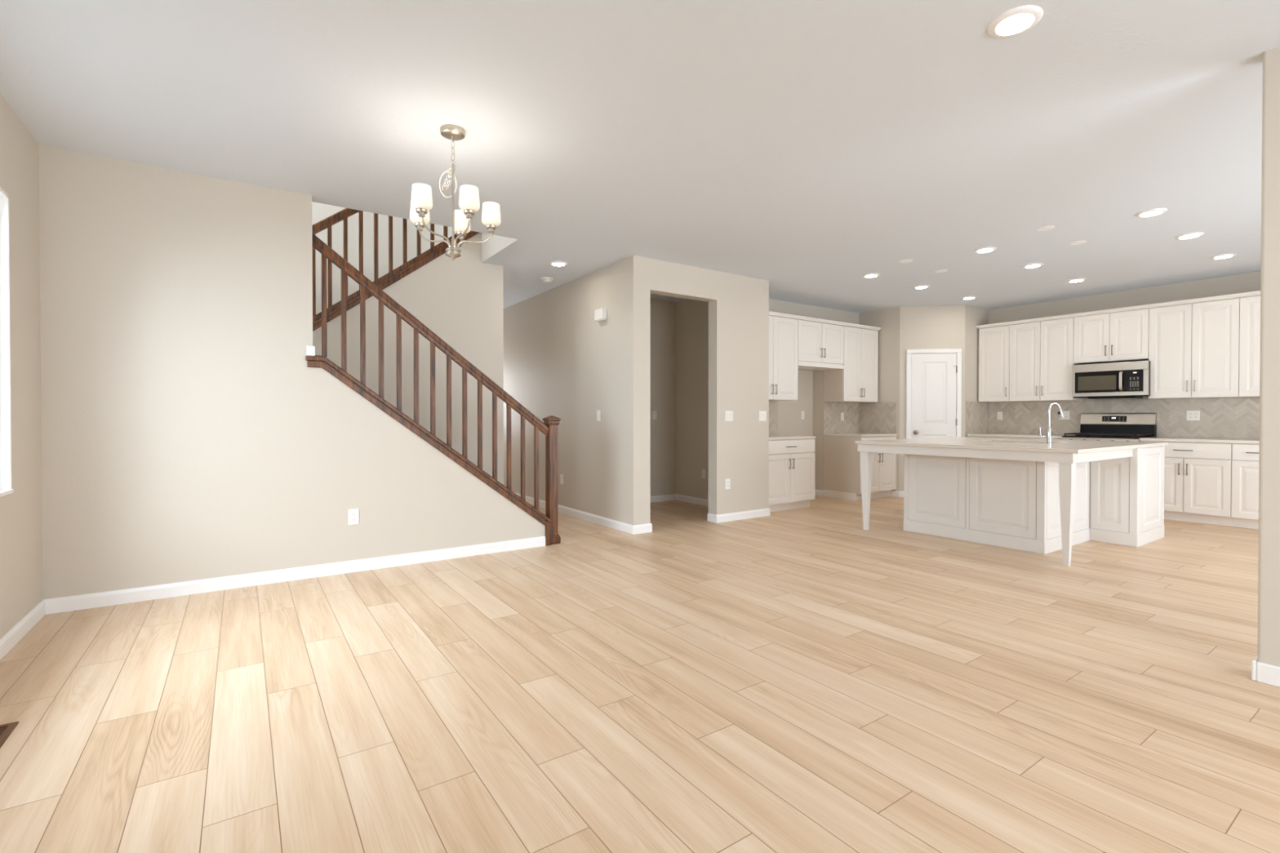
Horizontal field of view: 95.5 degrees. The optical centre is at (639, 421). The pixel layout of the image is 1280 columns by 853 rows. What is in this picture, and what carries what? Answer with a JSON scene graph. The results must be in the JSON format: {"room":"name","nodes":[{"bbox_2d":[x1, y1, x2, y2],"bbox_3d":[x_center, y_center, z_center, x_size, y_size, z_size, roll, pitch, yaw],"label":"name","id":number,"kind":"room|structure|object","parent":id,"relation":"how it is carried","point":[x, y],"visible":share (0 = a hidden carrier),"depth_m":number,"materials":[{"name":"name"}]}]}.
{"room":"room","nodes":[
{"label":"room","id":0,"kind":"room"},
{"bbox_2d":[0,93,42,638],"bbox_3d":[-2.080,-1.501,1.192,0.140,5.300,9.920,0,1,-34],"label":"wall","id":1,"kind":"structure","parent":0,"point":[20,510],"depth_m":3.12,"materials":[{"name":"beige paint"}]},
{"bbox_2d":[0,186,13,497],"bbox_3d":[-2.687,-0.382,2.131,0.130,1.489,1.840,0,1,-34],"label":"window","id":2,"kind":"structure","parent":1,"relation":"in","point":[6,478],"depth_m":2.90,"materials":[{"name":"white glass"}]},
{"bbox_2d":[0,600,45,660],"bbox_3d":[-1.393,1.113,0.350,0.014,0.086,7.438,0,1,-34],"label":"baseboard","id":3,"kind":"structure","parent":1,"relation":"attached to","point":[16,633],"depth_m":3.04,"materials":[{"name":"white paint"}]},
{"bbox_2d":[311,201,456,314],"bbox_3d":[-3.073,-1.546,6.441,4.163,5.300,0.140,0,1,-34],"label":"wall","id":4,"kind":"structure","parent":0,"point":[320,211],"depth_m":6.39,"materials":[{"name":"beige paint"}]},
{"bbox_2d":[38,144,768,599],"bbox_3d":[-1.035,-0.257,5.158,6.058,2.744,0.156,0,1,-34],"label":"wall","id":5,"kind":"structure","parent":0,"point":[188,433],"depth_m":3.91,"materials":[{"name":"beige paint"}]},
{"bbox_2d":[42,536,545,614],"bbox_3d":[-2.175,1.079,4.315,3.212,0.086,0.014,0,1,-34],"label":"baseboard","id":6,"kind":"structure","parent":5,"relation":"attached to","point":[63,604],"depth_m":4.04,"materials":[{"name":"white paint"}]},
{"bbox_2d":[306,346,315,355],"bbox_3d":[-2.399,-0.507,4.228,0.054,0.070,0.142,0,1,-34],"label":"baseboard","id":7,"kind":"structure","parent":5,"relation":"attached to","point":[310,350],"depth_m":4.17,"materials":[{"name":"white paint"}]},
{"bbox_2d":[348,508,359,524],"bbox_3d":[-2.137,0.711,4.341,0.072,0.116,0.008,0,1,-34],"label":"wall outlet","id":8,"kind":"object","parent":5,"relation":"attached to","point":[353,514],"visible":1,"depth_m":4.34,"materials":[{"name":"white plastic"}]},
{"bbox_2d":[631,493,770,534],"bbox_3d":[0.266,1.057,6.942,1.934,0.086,1.635,0,1,-34],"label":"baseboard","id":9,"kind":"structure","parent":5,"relation":"attached to","point":[642,528],"depth_m":6.64,"materials":[{"name":"white paint"}]},
{"bbox_2d":[724,478,730,488],"bbox_3d":[0.973,0.691,6.444,0.072,0.116,0.008,0,1,-34],"label":"wall outlet","id":10,"kind":"object","parent":5,"relation":"attached to","point":[727,482],"visible":1,"depth_m":6.44,"materials":[{"name":"white plastic"}]},
{"bbox_2d":[724,410,733,421],"bbox_3d":[0.989,-0.062,6.447,0.118,0.116,0.011,0,1,-34],"label":"light switch","id":11,"kind":"object","parent":5,"relation":"attached to","point":[728,414],"visible":1,"depth_m":6.45,"materials":[{"name":"white plastic"}]},
{"bbox_2d":[759,411,766,421],"bbox_3d":[1.424,-0.064,6.745,0.118,0.116,0.011,0,1,-34],"label":"light switch","id":12,"kind":"object","parent":5,"relation":"attached to","point":[762,415],"visible":1,"depth_m":6.75,"materials":[{"name":"white plastic"}]},
{"bbox_2d":[312,232,503,484],"bbox_3d":[-2.238,-0.490,5.658,1.857,3.202,0.115,0,1,-34],"label":"wall","id":13,"kind":"structure","parent":0,"point":[460,300],"depth_m":5.79,"materials":[{"name":"beige paint"}]},
{"bbox_2d":[503,258,625,523],"bbox_3d":[-1.256,-0.277,7.566,0.115,2.744,4.098,0,1,-34],"label":"wall","id":14,"kind":"structure","parent":0,"point":[560,362],"depth_m":6.71,"materials":[{"name":"beige paint"}]},
{"bbox_2d":[560,474,563,484],"bbox_3d":[-0.945,0.695,7.011,0.008,0.116,0.072,0,1,-34],"label":"wall outlet","id":15,"kind":"object","parent":14,"relation":"attached to","point":[561,475],"visible":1,"depth_m":7.01,"materials":[{"name":"white plastic"}]},
{"bbox_2d":[514,492,632,533],"bbox_3d":[-1.270,1.052,7.483,0.014,0.086,4.238,0,1,-34],"label":"baseboard","id":16,"kind":"structure","parent":14,"relation":"attached to","point":[614,524],"depth_m":6.43,"materials":[{"name":"white paint"}]},
{"bbox_2d":[596,410,599,421],"bbox_3d":[-0.450,-0.062,6.281,0.011,0.116,0.072,0,1,-34],"label":"light switch","id":17,"kind":"object","parent":14,"relation":"attached to","point":[597,411],"visible":1,"depth_m":6.28,"materials":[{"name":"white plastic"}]},
{"bbox_2d":[594,307,606,321],"bbox_3d":[-0.419,-1.134,6.188,0.055,0.120,0.170,0,1,-34],"label":"door chime","id":18,"kind":"object","parent":14,"relation":"attached to","point":[600,314],"visible":1,"depth_m":6.14,"materials":[{"name":"white plastic"}]},
{"bbox_2d":[0,495,1279,852],"bbox_3d":[1.611,1.117,4.996,10.300,0.001,12.000,0,1,-34],"label":"floor","id":19,"kind":"structure","parent":0,"point":[810,679],"depth_m":2.37,"materials":[{"name":"brown wood"}]},
{"bbox_2d":[0,720,18,747],"bbox_3d":[-2.323,1.139,2.017,0.161,0.006,0.340,0,1,-34],"label":"floor vent","id":20,"kind":"object","parent":19,"relation":"in","point":[6,730],"visible":1,"depth_m":2.14,"materials":[{"name":"brown"}]},
{"bbox_2d":[768,438,814,511],"bbox_3d":[1.679,0.656,7.391,0.931,0.880,0.663,0,1,-34],"label":"base cabinet","id":21,"kind":"object","parent":19,"relation":"on","point":[791,481],"visible":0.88,"depth_m":7.17,"materials":[{"name":"white paint"}]},
{"bbox_2d":[768,435,815,439],"bbox_3d":[1.675,0.200,7.394,0.932,0.030,0.630,0,1,-34],"label":"countertop","id":22,"kind":"structure","parent":21,"relation":"on","point":[771,437],"depth_m":7.24,"materials":[{"name":"beige stone"}]},
{"bbox_2d":[822,435,896,500],"bbox_3d":[3.204,0.647,8.437,0.843,0.880,0.663,0,1,-34],"label":"base cabinet","id":23,"kind":"object","parent":19,"relation":"on","point":[842,479],"visible":0.63,"depth_m":8.23,"materials":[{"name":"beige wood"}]},
{"bbox_2d":[823,432,897,436],"bbox_3d":[3.193,0.191,8.436,0.846,0.030,0.630,0,1,-34],"label":"countertop","id":24,"kind":"structure","parent":23,"relation":"on","point":[850,434],"depth_m":8.26,"materials":[{"name":"beige stone"}]},
{"bbox_2d":[967,435,998,437],"bbox_3d":[5.023,0.648,8.302,0.662,0.880,0.415,0,1,-34],"label":"base cabinet","id":25,"kind":"object","parent":19,"relation":"on","point":[967,436],"visible":0.02,"depth_m":8.12,"materials":[{"name":"white paint"}]},
{"bbox_2d":[857,444,1164,566],"bbox_3d":[3.628,0.670,5.787,2.074,0.880,1.935,0,1,-34],"label":"kitchen island","id":26,"kind":"object","parent":19,"relation":"on","point":[1042,503],"visible":0.98,"depth_m":5.28,"materials":[{"name":"white paint"}]},
{"bbox_2d":[855,436,1167,453],"bbox_3d":[3.644,0.214,5.786,2.164,0.030,1.930,0,1,-34],"label":"island countertop","id":27,"kind":"structure","parent":26,"relation":"on","point":[1058,446],"depth_m":5.35,"materials":[{"name":"beige stone"}]},
{"bbox_2d":[1039,402,1064,444],"bbox_3d":[3.742,0.015,5.271,0.197,0.378,0.081,0,0,13],"label":"faucet","id":28,"kind":"object","parent":27,"relation":"on","point":[1060,412],"visible":0.97,"depth_m":5.26,"materials":[{"name":"silver metal"}]},
{"bbox_2d":[998,436,1062,439],"bbox_3d":[5.355,0.653,7.819,0.662,0.880,0.755,0,1,-34],"label":"base cabinet","id":29,"kind":"object","parent":19,"relation":"on","point":[998,437],"visible":0.02,"depth_m":7.67,"materials":[{"name":"white paint"}]},
{"bbox_2d":[966,433,1067,438],"bbox_3d":[5.246,0.195,7.988,0.629,0.030,1.167,0,1,-34],"label":"countertop","id":30,"kind":"structure","parent":29,"relation":"on","point":[1005,435],"depth_m":7.92,"materials":[{"name":"beige stone"}]},
{"bbox_2d":[1062,413,1156,441],"bbox_3d":[5.755,0.496,7.166,0.718,1.205,0.762,0,1,-34],"label":"range","id":31,"kind":"object","parent":19,"relation":"on","point":[1125,427],"visible":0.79,"depth_m":7.22,"materials":[{"name":"silver metal"}]},
{"bbox_2d":[1062,435,1154,438],"bbox_3d":[5.743,0.186,7.155,0.566,0.014,0.758,0,1,-34],"label":"cooktop","id":32,"kind":"object","parent":31,"relation":"in","point":[1068,436],"depth_m":7.03,"materials":[{"name":"black metal"}]},
{"bbox_2d":[1141,440,1232,526],"bbox_3d":[6.217,0.663,6.562,0.662,0.880,0.749,0,1,-34],"label":"base cabinet","id":33,"kind":"object","parent":19,"relation":"on","point":[1197,476],"visible":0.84,"depth_m":6.30,"materials":[{"name":"white paint"}]},
{"bbox_2d":[1231,443,1259,529],"bbox_3d":[6.645,0.668,5.938,0.662,0.880,0.762,0,1,-34],"label":"base cabinet","id":34,"kind":"object","parent":19,"relation":"on","point":[1245,457],"visible":0.59,"depth_m":6.01,"materials":[{"name":"white paint"}]},
{"bbox_2d":[1139,436,1259,444],"bbox_3d":[6.439,0.210,6.250,0.629,0.030,1.515,0,1,-34],"label":"countertop","id":35,"kind":"structure","parent":34,"relation":"on","point":[1157,439],"depth_m":6.30,"materials":[{"name":"beige stone"}]},
{"bbox_3d":[-2.825,-0.288,5.281,3.247,2.805,2.070,0,1,-34],"label":"stairs","id":36,"kind":"structure","parent":19,"relation":"on","visible":0},
{"bbox_2d":[311,208,479,331],"bbox_3d":[-2.346,-1.686,5.574,1.885,2.600,0.144,0,1,-34],"label":"stair railing","id":37,"kind":"object","parent":36,"relation":"on","point":[333,311],"visible":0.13,"depth_m":5.44,"materials":[{"name":"brown wood"}]},
{"bbox_2d":[305,232,560,546],"bbox_3d":[-1.592,-0.128,4.790,2.026,2.493,0.178,0,1,-34],"label":"stair railing","id":38,"kind":"object","parent":36,"relation":"attached to","point":[548,428],"visible":0.94,"depth_m":4.74,"materials":[{"name":"brown wood"}]},
{"bbox_2d":[0,0,1279,313],"bbox_3d":[1.645,-1.774,4.965,10.273,0.307,11.930,0,1,-34],"label":"ceiling","id":39,"kind":"structure","parent":0,"point":[808,148],"depth_m":3.14,"materials":[{"name":"white paint"}]},
{"bbox_2d":[409,124,501,260],"bbox_3d":[-1.023,-1.253,3.217,0.496,0.719,0.492,0,1,-34],"label":"chandelier","id":40,"kind":"object","parent":39,"relation":"hanging from","point":[421,201],"visible":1,"depth_m":3.22,"materials":[{"name":"white glass"}]},
{"bbox_2d":[541,276,553,283],"bbox_3d":[-1.063,-1.619,6.673,0.144,0.045,0.144,0,1,-34],"label":"smoke detector","id":41,"kind":"object","parent":39,"relation":"attached to","point":[545,279],"visible":1,"depth_m":6.63,"materials":[{"name":"white plastic"}]},
{"bbox_2d":[549,261,567,266],"bbox_3d":[-0.845,-1.630,6.028,0.190,0.012,0.190,0,1,-34],"label":"recessed light","id":42,"kind":"object","parent":39,"relation":"in","point":[557,264],"visible":1,"depth_m":6.01,"materials":[{"name":"white plastic"}]},
{"bbox_2d":[862,273,879,277],"bbox_3d":[2.592,-1.635,6.522,0.190,0.012,0.190,0,1,-34],"label":"recessed light","id":43,"kind":"object","parent":39,"relation":"in","point":[868,275],"visible":1,"depth_m":6.50,"materials":[{"name":"white paint"}]},
{"bbox_2d":[912,284,929,288],"bbox_3d":[3.433,-1.639,7.099,0.190,0.012,0.190,0,1,-34],"label":"recessed light","id":44,"kind":"object","parent":39,"relation":"in","point":[921,286],"visible":1,"depth_m":7.07,"materials":[{"name":"white plastic"}]},
{"bbox_2d":[960,296,977,299],"bbox_3d":[4.385,-1.645,7.753,0.190,0.012,0.190,0,1,-34],"label":"recessed light","id":45,"kind":"object","parent":39,"relation":"in","point":[966,297],"visible":1,"depth_m":7.74,"materials":[{"name":"white plastic"}]},
{"bbox_2d":[973,246,996,253],"bbox_3d":[3.276,-1.626,5.524,0.190,0.012,0.190,0,1,-34],"label":"recessed light","id":46,"kind":"object","parent":39,"relation":"in","point":[984,250],"visible":1,"depth_m":5.51,"materials":[{"name":"white plastic"}]},
{"bbox_2d":[986,4,1043,38],"bbox_3d":[1.504,-1.599,2.336,0.190,0.012,0.190,0,1,-34],"label":"recessed light","id":47,"kind":"object","parent":39,"relation":"in","point":[1015,21],"visible":1,"depth_m":2.32,"materials":[{"name":"white plastic"}]},
{"bbox_2d":[1022,262,1043,268],"bbox_3d":[4.117,-1.631,6.101,0.190,0.012,0.190,0,1,-34],"label":"recessed light","id":48,"kind":"object","parent":39,"relation":"in","point":[1036,264],"visible":1,"depth_m":6.08,"materials":[{"name":"white plastic"}]},
{"bbox_2d":[1066,278,1086,282],"bbox_3d":[5.070,-1.637,6.755,0.190,0.012,0.190,0,1,-34],"label":"recessed light","id":49,"kind":"object","parent":39,"relation":"in","point":[1076,280],"visible":1,"depth_m":6.73,"materials":[{"name":"white plastic"}]},
{"bbox_2d":[1134,208,1167,217],"bbox_3d":[3.968,-1.617,4.517,0.190,0.012,0.190,0,1,-34],"label":"recessed light","id":50,"kind":"object","parent":39,"relation":"in","point":[1152,212],"visible":1,"depth_m":4.50,"materials":[{"name":"white plastic"}]},
{"bbox_2d":[1174,231,1204,239],"bbox_3d":[4.809,-1.622,5.094,0.190,0.012,0.190,0,1,-34],"label":"recessed light","id":51,"kind":"object","parent":39,"relation":"in","point":[1191,235],"visible":1,"depth_m":5.08,"materials":[{"name":"white plastic"}]},
{"bbox_2d":[1209,253,1236,259],"bbox_3d":[5.761,-1.628,5.747,0.190,0.012,0.190,0,1,-34],"label":"recessed light","id":52,"kind":"object","parent":39,"relation":"in","point":[1224,255],"visible":1,"depth_m":5.74,"materials":[{"name":"white plastic"}]},
{"bbox_2d":[650,298,675,496],"bbox_3d":[-0.230,-0.278,7.653,1.676,2.744,0.117,0,1,-34],"label":"wall","id":53,"kind":"structure","parent":0,"point":[663,313],"depth_m":7.96,"materials":[{"name":"beige paint"}]},
{"bbox_2d":[652,411,656,419],"bbox_3d":[0.198,-0.085,7.870,0.072,0.116,0.011,0,1,-34],"label":"light switch","id":54,"kind":"object","parent":53,"relation":"attached to","point":[654,413],"visible":1,"depth_m":7.87,"materials":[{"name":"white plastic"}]},
{"bbox_2d":[675,298,708,499],"bbox_3d":[0.927,-0.277,7.549,0.115,2.744,1.598,0,1,-34],"label":"wall","id":55,"kind":"structure","parent":0,"point":[691,315],"depth_m":7.78,"materials":[{"name":"beige paint"}]},
{"bbox_2d":[702,469,705,478],"bbox_3d":[0.831,0.680,7.589,0.008,0.116,0.072,0,1,-34],"label":"wall outlet","id":56,"kind":"object","parent":55,"relation":"attached to","point":[703,470],"visible":1,"depth_m":7.58,"materials":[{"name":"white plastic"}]},
{"bbox_2d":[768,298,859,490],"bbox_3d":[2.191,-0.284,8.322,2.844,2.744,0.300,0,1,-34],"label":"wall","id":57,"kind":"structure","parent":0,"point":[810,400],"depth_m":8.49,"materials":[{"name":"beige paint"}]},
{"bbox_2d":[768,400,777,435],"bbox_3d":[1.492,-0.048,7.656,0.928,0.460,0.009,0,1,-34],"label":"backsplash","id":58,"kind":"structure","parent":57,"relation":"attached to","point":[773,405],"depth_m":7.87,"materials":[{"name":"tile"}]},
{"bbox_2d":[768,315,798,400],"bbox_3d":[1.600,-0.809,7.494,0.931,1.062,0.382,0,1,-34],"label":"upper cabinet","id":59,"kind":"object","parent":57,"relation":"attached to","point":[783,331],"visible":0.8,"depth_m":7.47,"materials":[{"name":"white paint"}]},
{"bbox_2d":[800,411,804,419],"bbox_3d":[2.373,-0.093,8.488,0.072,0.116,0.008,0,1,-34],"label":"wall outlet","id":60,"kind":"object","parent":57,"relation":"attached to","point":[802,412],"visible":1,"depth_m":8.48,"materials":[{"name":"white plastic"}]},
{"bbox_2d":[814,488,822,496],"bbox_3d":[2.218,1.046,8.283,0.960,0.086,0.187,0,1,-34],"label":"baseboard","id":61,"kind":"structure","parent":57,"relation":"attached to","point":[817,492],"depth_m":8.52,"materials":[{"name":"white paint"}]},
{"bbox_2d":[796,319,844,370],"bbox_3d":[2.380,-1.042,8.028,0.958,0.605,0.382,0,1,-34],"label":"upper cabinet","id":62,"kind":"object","parent":57,"relation":"attached to","point":[820,346],"visible":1,"depth_m":7.89,"materials":[{"name":"white paint"}]},
{"bbox_2d":[768,311,881,330],"bbox_3d":[2.344,-1.365,8.001,2.736,0.040,0.382,0,1,-34],"label":"trim","id":63,"kind":"structure","parent":57,"relation":"attached to","point":[773,313],"depth_m":7.87,"materials":[{"name":"white paint"}]},
{"bbox_2d":[822,401,858,433],"bbox_3d":[3.015,-0.057,8.701,0.838,0.460,0.009,0,1,-34],"label":"backsplash","id":64,"kind":"structure","parent":57,"relation":"attached to","point":[832,422],"depth_m":8.68,"materials":[{"name":"tile"}]},
{"bbox_2d":[840,413,844,420],"bbox_3d":[3.027,-0.075,8.697,0.072,0.116,0.008,0,1,-34],"label":"wall outlet","id":65,"kind":"object","parent":64,"relation":"attached to","point":[842,414],"visible":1,"depth_m":8.69,"materials":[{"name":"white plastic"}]},
{"bbox_2d":[823,325,878,402],"bbox_3d":[3.110,-0.818,8.531,0.809,1.062,0.382,0,1,-34],"label":"upper cabinet","id":66,"kind":"object","parent":57,"relation":"attached to","point":[857,382],"visible":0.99,"depth_m":8.37,"materials":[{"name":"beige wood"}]},
{"bbox_2d":[858,305,988,491],"bbox_3d":[4.240,-0.286,8.596,1.835,2.744,0.558,0,0,9],"label":"wall","id":67,"kind":"structure","parent":0,"point":[904,328],"depth_m":8.38,"materials":[{"name":"beige paint"}]},
{"bbox_2d":[858,401,896,433],"bbox_3d":[3.538,-0.057,8.688,0.009,0.460,0.619,0,1,-34],"label":"backsplash","id":68,"kind":"structure","parent":67,"relation":"attached to","point":[873,417],"depth_m":8.67,"materials":[{"name":"tile"}]},
{"bbox_2d":[891,489,904,497],"bbox_3d":[4.132,1.045,8.349,0.985,0.086,0.101,0,1,13],"label":"baseboard","id":69,"kind":"structure","parent":67,"relation":"attached to","point":[894,493],"depth_m":8.40,"materials":[{"name":"white paint"}]},
{"bbox_2d":[905,348,961,439],"bbox_3d":[4.190,0.027,8.290,0.743,2.123,0.086,0,0,8],"label":"door","id":70,"kind":"structure","parent":67,"relation":"in","point":[933,376],"depth_m":8.31,"materials":[{"name":"white paint"}]},
{"bbox_2d":[965,401,988,434],"bbox_3d":[4.912,-0.055,8.471,0.648,0.460,0.009,0,1,-34],"label":"backsplash","id":71,"kind":"structure","parent":67,"relation":"attached to","point":[976,412],"depth_m":8.46,"materials":[{"name":"tile"}]},
{"bbox_2d":[988,271,1261,439],"bbox_3d":[6.821,-0.267,6.389,0.140,2.744,5.800,0,1,-34],"label":"wall","id":72,"kind":"structure","parent":0,"point":[1249,282],"depth_m":7.22,"materials":[{"name":"beige paint"}]},
{"bbox_2d":[978,324,1009,402],"bbox_3d":[5.152,-0.816,8.358,0.372,1.062,0.408,0,1,-34],"label":"upper cabinet","id":73,"kind":"object","parent":72,"relation":"attached to","point":[993,342],"visible":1,"depth_m":8.27,"materials":[{"name":"white paint"}]},
{"bbox_2d":[1008,317,1083,401],"bbox_3d":[5.482,-0.812,7.877,0.372,1.062,0.757,0,1,-34],"label":"upper cabinet","id":74,"kind":"object","parent":72,"relation":"attached to","point":[1042,353],"visible":1,"depth_m":7.77,"materials":[{"name":"white paint"}]},
{"bbox_2d":[1073,308,1149,364],"bbox_3d":[5.909,-1.041,7.253,0.372,0.593,0.749,0,1,-34],"label":"upper cabinet","id":75,"kind":"object","parent":72,"relation":"attached to","point":[1120,336],"visible":1,"depth_m":7.15,"materials":[{"name":"white paint"}]},
{"bbox_2d":[1071,360,1150,399],"bbox_3d":[5.879,-0.500,7.218,0.449,0.435,0.755,0,1,-34],"label":"microwave","id":76,"kind":"object","parent":75,"relation":"attached to","point":[1126,380],"visible":0.99,"depth_m":7.09,"materials":[{"name":"silver metal"}]},
{"bbox_2d":[975,290,1260,328],"bbox_3d":[6.000,-1.358,7.120,0.372,0.040,3.469,0,1,-34],"label":"trim","id":77,"kind":"structure","parent":72,"relation":"attached to","point":[1251,293],"depth_m":6.98,"materials":[{"name":"white paint"}]},
{"bbox_2d":[988,396,1259,439],"bbox_3d":[6.156,-0.045,7.226,0.009,0.460,3.449,0,1,-34],"label":"backsplash","id":78,"kind":"structure","parent":72,"relation":"attached to","point":[1237,418],"depth_m":7.04,"materials":[{"name":"tile"}]},
{"bbox_2d":[997,411,1002,419],"bbox_3d":[5.264,-0.085,8.509,0.008,0.116,0.072,0,1,-34],"label":"wall outlet","id":79,"kind":"object","parent":78,"relation":"attached to","point":[999,413],"visible":1,"depth_m":8.51,"materials":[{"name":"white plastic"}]},
{"bbox_2d":[1059,410,1069,419],"bbox_3d":[5.722,-0.085,7.842,0.008,0.116,0.118,0,1,-34],"label":"wall outlet","id":80,"kind":"object","parent":78,"relation":"attached to","point":[1066,413],"visible":0.62,"depth_m":7.83,"materials":[{"name":"white plastic"}]},
{"bbox_2d":[1186,410,1199,420],"bbox_3d":[6.450,-0.072,6.781,0.008,0.116,0.118,0,1,-34],"label":"wall outlet","id":81,"kind":"object","parent":78,"relation":"attached to","point":[1191,415],"visible":1,"depth_m":6.78,"materials":[{"name":"white plastic"}]},
{"bbox_2d":[1148,297,1244,399],"bbox_3d":[6.335,-0.801,6.634,0.372,1.062,0.755,0,1,-34],"label":"upper cabinet","id":82,"kind":"object","parent":72,"relation":"attached to","point":[1194,348],"visible":1,"depth_m":6.53,"materials":[{"name":"white paint"}]},
{"bbox_2d":[1239,295,1260,397],"bbox_3d":[6.765,-0.796,6.008,0.372,1.062,0.762,0,1,-34],"label":"upper cabinet","id":83,"kind":"object","parent":72,"relation":"attached to","point":[1250,307],"visible":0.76,"depth_m":6.17,"materials":[{"name":"white paint"}]},
{"bbox_2d":[1257,45,1279,666],"bbox_3d":[3.666,-0.224,1.250,0.120,2.844,3.216,0,1,-34],"label":"wall","id":84,"kind":"structure","parent":0,"point":[1268,550],"depth_m":2.51,"materials":[{"name":"beige paint"}]},
{"bbox_2d":[1251,656,1279,687],"bbox_3d":[3.662,1.105,1.267,0.148,0.086,3.230,0,1,-34],"label":"baseboard","id":85,"kind":"structure","parent":84,"relation":"attached to","point":[1266,673],"depth_m":2.52,"materials":[{"name":"white paint"}]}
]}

